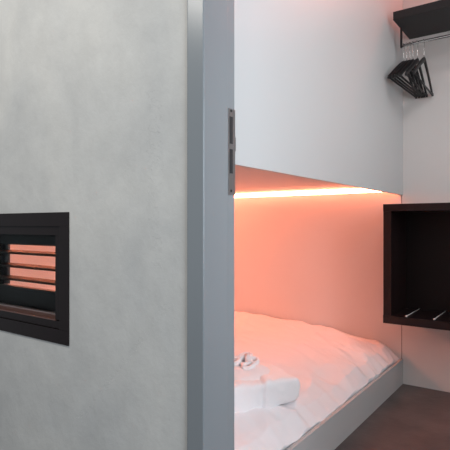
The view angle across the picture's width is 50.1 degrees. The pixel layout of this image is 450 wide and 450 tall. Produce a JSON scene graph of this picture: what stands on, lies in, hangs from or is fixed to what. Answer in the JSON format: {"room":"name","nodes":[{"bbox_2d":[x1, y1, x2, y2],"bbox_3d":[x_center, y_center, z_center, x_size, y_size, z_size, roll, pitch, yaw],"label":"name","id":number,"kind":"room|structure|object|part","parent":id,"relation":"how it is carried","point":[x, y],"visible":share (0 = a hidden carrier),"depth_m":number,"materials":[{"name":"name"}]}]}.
{"room":"hostel corridor","nodes":[
{"label":"hostel corridor","id":0,"kind":"room"},
{"bbox_2d":[0,0,186,449],"bbox_3d":[0.275,-0.375,1.247,6.200,2.950,0.150,0,0,35],"label":"wall","id":1,"kind":"structure","parent":0,"point":[93,93],"depth_m":1.66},
{"bbox_2d":[0,212,68,345],"bbox_3d":[-0.897,0.197,2.073,0.902,0.488,0.146,0,0,35],"label":"window","id":2,"kind":"structure","parent":1,"relation":"in","point":[34,247],"depth_m":1.95,"materials":[{"name":"brown metal"}]},
{"bbox_3d":[-0.895,0.197,2.075,0.730,0.316,0.004,0,0,35],"label":"glass pane","id":3,"kind":"part","parent":2,"relation":"part of","materials":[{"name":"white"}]},
{"bbox_3d":[-0.896,0.357,2.074,0.730,0.004,0.136,0,0,35],"label":"sill","id":4,"kind":"part","parent":2,"relation":"part of","materials":[{"name":"brown metal"}]},
{"bbox_3d":[-0.895,0.195,2.076,0.798,0.386,0.139,0,0,35],"label":"frame","id":5,"kind":"part","parent":2,"relation":"part of","materials":[{"name":"black metal"}]},
{"bbox_2d":[187,0,235,449],"bbox_3d":[0.377,-0.007,1.177,1.078,2.214,0.178,0,0,35],"label":"door frame","id":6,"kind":"structure","parent":1,"relation":"in","point":[211,140],"depth_m":1.42,"materials":[{"name":"grey paint"}]},
{"bbox_3d":[0.022,-0.230,1.515,0.004,0.270,0.041,0,0,35],"label":"strike plate","id":7,"kind":"part","parent":6,"relation":"part of","materials":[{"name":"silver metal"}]},
{"bbox_2d":[234,0,449,391],"bbox_3d":[1.593,-0.375,3.138,4.650,2.950,0.100,0,0,35],"label":"wall","id":8,"kind":"structure","parent":0,"point":[310,259],"depth_m":3.55,"materials":[{"name":"white paint"}]},
{"bbox_2d":[401,195,401,358],"bbox_3d":[1.226,0.415,3.338,0.004,1.370,0.002,0,0,35],"label":"trim","id":9,"kind":"structure","parent":8,"relation":"attached to","point":[401,195],"depth_m":3.34,"materials":[{"name":"grey"}]},
{"bbox_2d":[383,203,449,330],"bbox_3d":[1.444,0.245,2.961,0.827,0.754,0.359,0,0,35],"label":"shelf","id":10,"kind":"object","parent":8,"relation":"attached to","point":[416,236],"visible":1,"depth_m":3.18,"materials":[{"name":"black wood"}]},
{"bbox_2d":[393,0,449,47],"bbox_3d":[1.519,-1.238,2.893,0.887,0.176,0.384,0,0,35],"label":"shelf","id":11,"kind":"object","parent":8,"relation":"attached to","point":[431,18],"visible":1,"depth_m":3.00,"materials":[{"name":"black"}]},
{"bbox_2d":[387,43,416,98],"bbox_3d":[1.150,-1.015,3.107,0.015,0.321,0.444,0,0,43],"label":"clothes hanger","id":12,"kind":"object","parent":11,"relation":"hanging from","point":[400,63],"visible":0.59,"depth_m":3.08,"materials":[{"name":"black"}]},
{"bbox_3d":[1.150,-0.960,3.107,0.015,0.212,0.444,0,0,43],"label":"frame","id":13,"kind":"part","parent":12,"relation":"part of","materials":[{"name":"black"}]},
{"bbox_2d":[390,51,419,97],"bbox_3d":[1.166,-1.015,3.096,0.015,0.321,0.444,0,0,43],"label":"clothes hanger","id":14,"kind":"object","parent":11,"relation":"hanging from","point":[397,69],"visible":0.69,"depth_m":3.09,"materials":[{"name":"black"}]},
{"bbox_2d":[394,42,422,97],"bbox_3d":[1.181,-1.015,3.085,0.015,0.321,0.444,0,0,43],"label":"clothes hanger","id":15,"kind":"object","parent":11,"relation":"hanging from","point":[406,62],"visible":0.59,"depth_m":3.06,"materials":[{"name":"black"}]},
{"bbox_3d":[1.181,-0.960,3.085,0.015,0.212,0.444,0,0,43],"label":"frame","id":16,"kind":"part","parent":15,"relation":"part of","materials":[{"name":"black"}]},
{"bbox_2d":[398,41,424,97],"bbox_3d":[1.198,-1.015,3.073,0.015,0.321,0.444,0,0,41],"label":"clothes hanger","id":17,"kind":"object","parent":11,"relation":"hanging from","point":[409,63],"visible":0.8,"depth_m":3.04,"materials":[{"name":"black"}]},
{"bbox_3d":[1.198,-0.960,3.073,0.015,0.212,0.444,0,0,41],"label":"frame","id":18,"kind":"part","parent":17,"relation":"part of","materials":[{"name":"black"}]},
{"bbox_2d":[405,41,427,96],"bbox_3d":[1.220,-1.015,3.058,0.015,0.321,0.444,0,0,38],"label":"clothes hanger","id":19,"kind":"object","parent":11,"relation":"hanging from","point":[415,62],"visible":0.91,"depth_m":3.06,"materials":[{"name":"black"}]},
{"bbox_3d":[1.220,-0.960,3.058,0.015,0.212,0.444,0,0,38],"label":"frame","id":20,"kind":"part","parent":19,"relation":"part of","materials":[{"name":"black"}]},
{"bbox_2d":[412,39,433,95],"bbox_3d":[1.252,-1.015,3.034,0.015,0.321,0.444,0,0,37],"label":"clothes hanger","id":21,"kind":"object","parent":11,"relation":"hanging from","point":[423,60],"visible":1,"depth_m":3.05,"materials":[{"name":"black"}]},
{"bbox_3d":[1.252,-0.960,3.034,0.015,0.212,0.444,0,0,37],"label":"frame","id":22,"kind":"part","parent":21,"relation":"part of","materials":[{"name":"black"}]},
{"bbox_3d":[1.500,-1.162,2.867,0.865,0.018,0.018,0,0,35],"label":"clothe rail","id":23,"kind":"part","parent":11,"relation":"part of","materials":[{"name":"silver metal"}]},
{"bbox_2d":[335,384,449,449],"bbox_3d":[-0.137,1.130,0.669,6.200,0.060,6.130,0,0,35],"label":"floor","id":24,"kind":"structure","parent":0,"point":[412,417],"depth_m":2.65,"materials":[{"name":"plastic"}]},
{"bbox_2d":[286,359,402,449],"bbox_3d":[-0.138,1.005,2.974,1.817,0.190,2.176,0,0,35],"label":"bed","id":25,"kind":"object","parent":24,"relation":"on","point":[335,428],"visible":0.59,"depth_m":2.55,"materials":[{"name":"grey wood"}]},
{"bbox_2d":[234,311,398,449],"bbox_3d":[-0.134,0.845,2.985,1.792,0.241,2.144,0,0,35],"label":"duvet","id":26,"kind":"object","parent":25,"relation":"on","point":[331,366],"visible":0.41,"depth_m":2.80,"materials":[{"name":"white fabric"}]},
{"bbox_2d":[234,351,299,412],"bbox_3d":[0.081,0.739,2.309,0.479,0.218,0.372,0,0,-32],"label":"towel","id":27,"kind":"object","parent":26,"relation":"on","point":[257,384],"visible":0.53,"depth_m":2.20,"materials":[{"name":"white fabric"}]},
{"bbox_3d":[0.888,-1.890,2.149,4.450,0.080,2.330,0,0,35],"label":"ceiling","id":28,"kind":"structure","parent":0,"visible":0},
{"bbox_2d":[234,0,402,197],"bbox_3d":[-0.138,-1.028,2.974,1.818,1.641,2.176,0,0,35],"label":"bunk","id":29,"kind":"object","parent":28,"relation":"hanging from","point":[316,105],"depth_m":2.29,"materials":[{"name":"grey paint"}]},
{"bbox_3d":[0.486,-0.252,3.850,1.759,0.037,0.025,0,0,35],"label":"led strip","id":30,"kind":"part","parent":29,"relation":"part of","materials":[{"name":"white plastic"}]}
]}

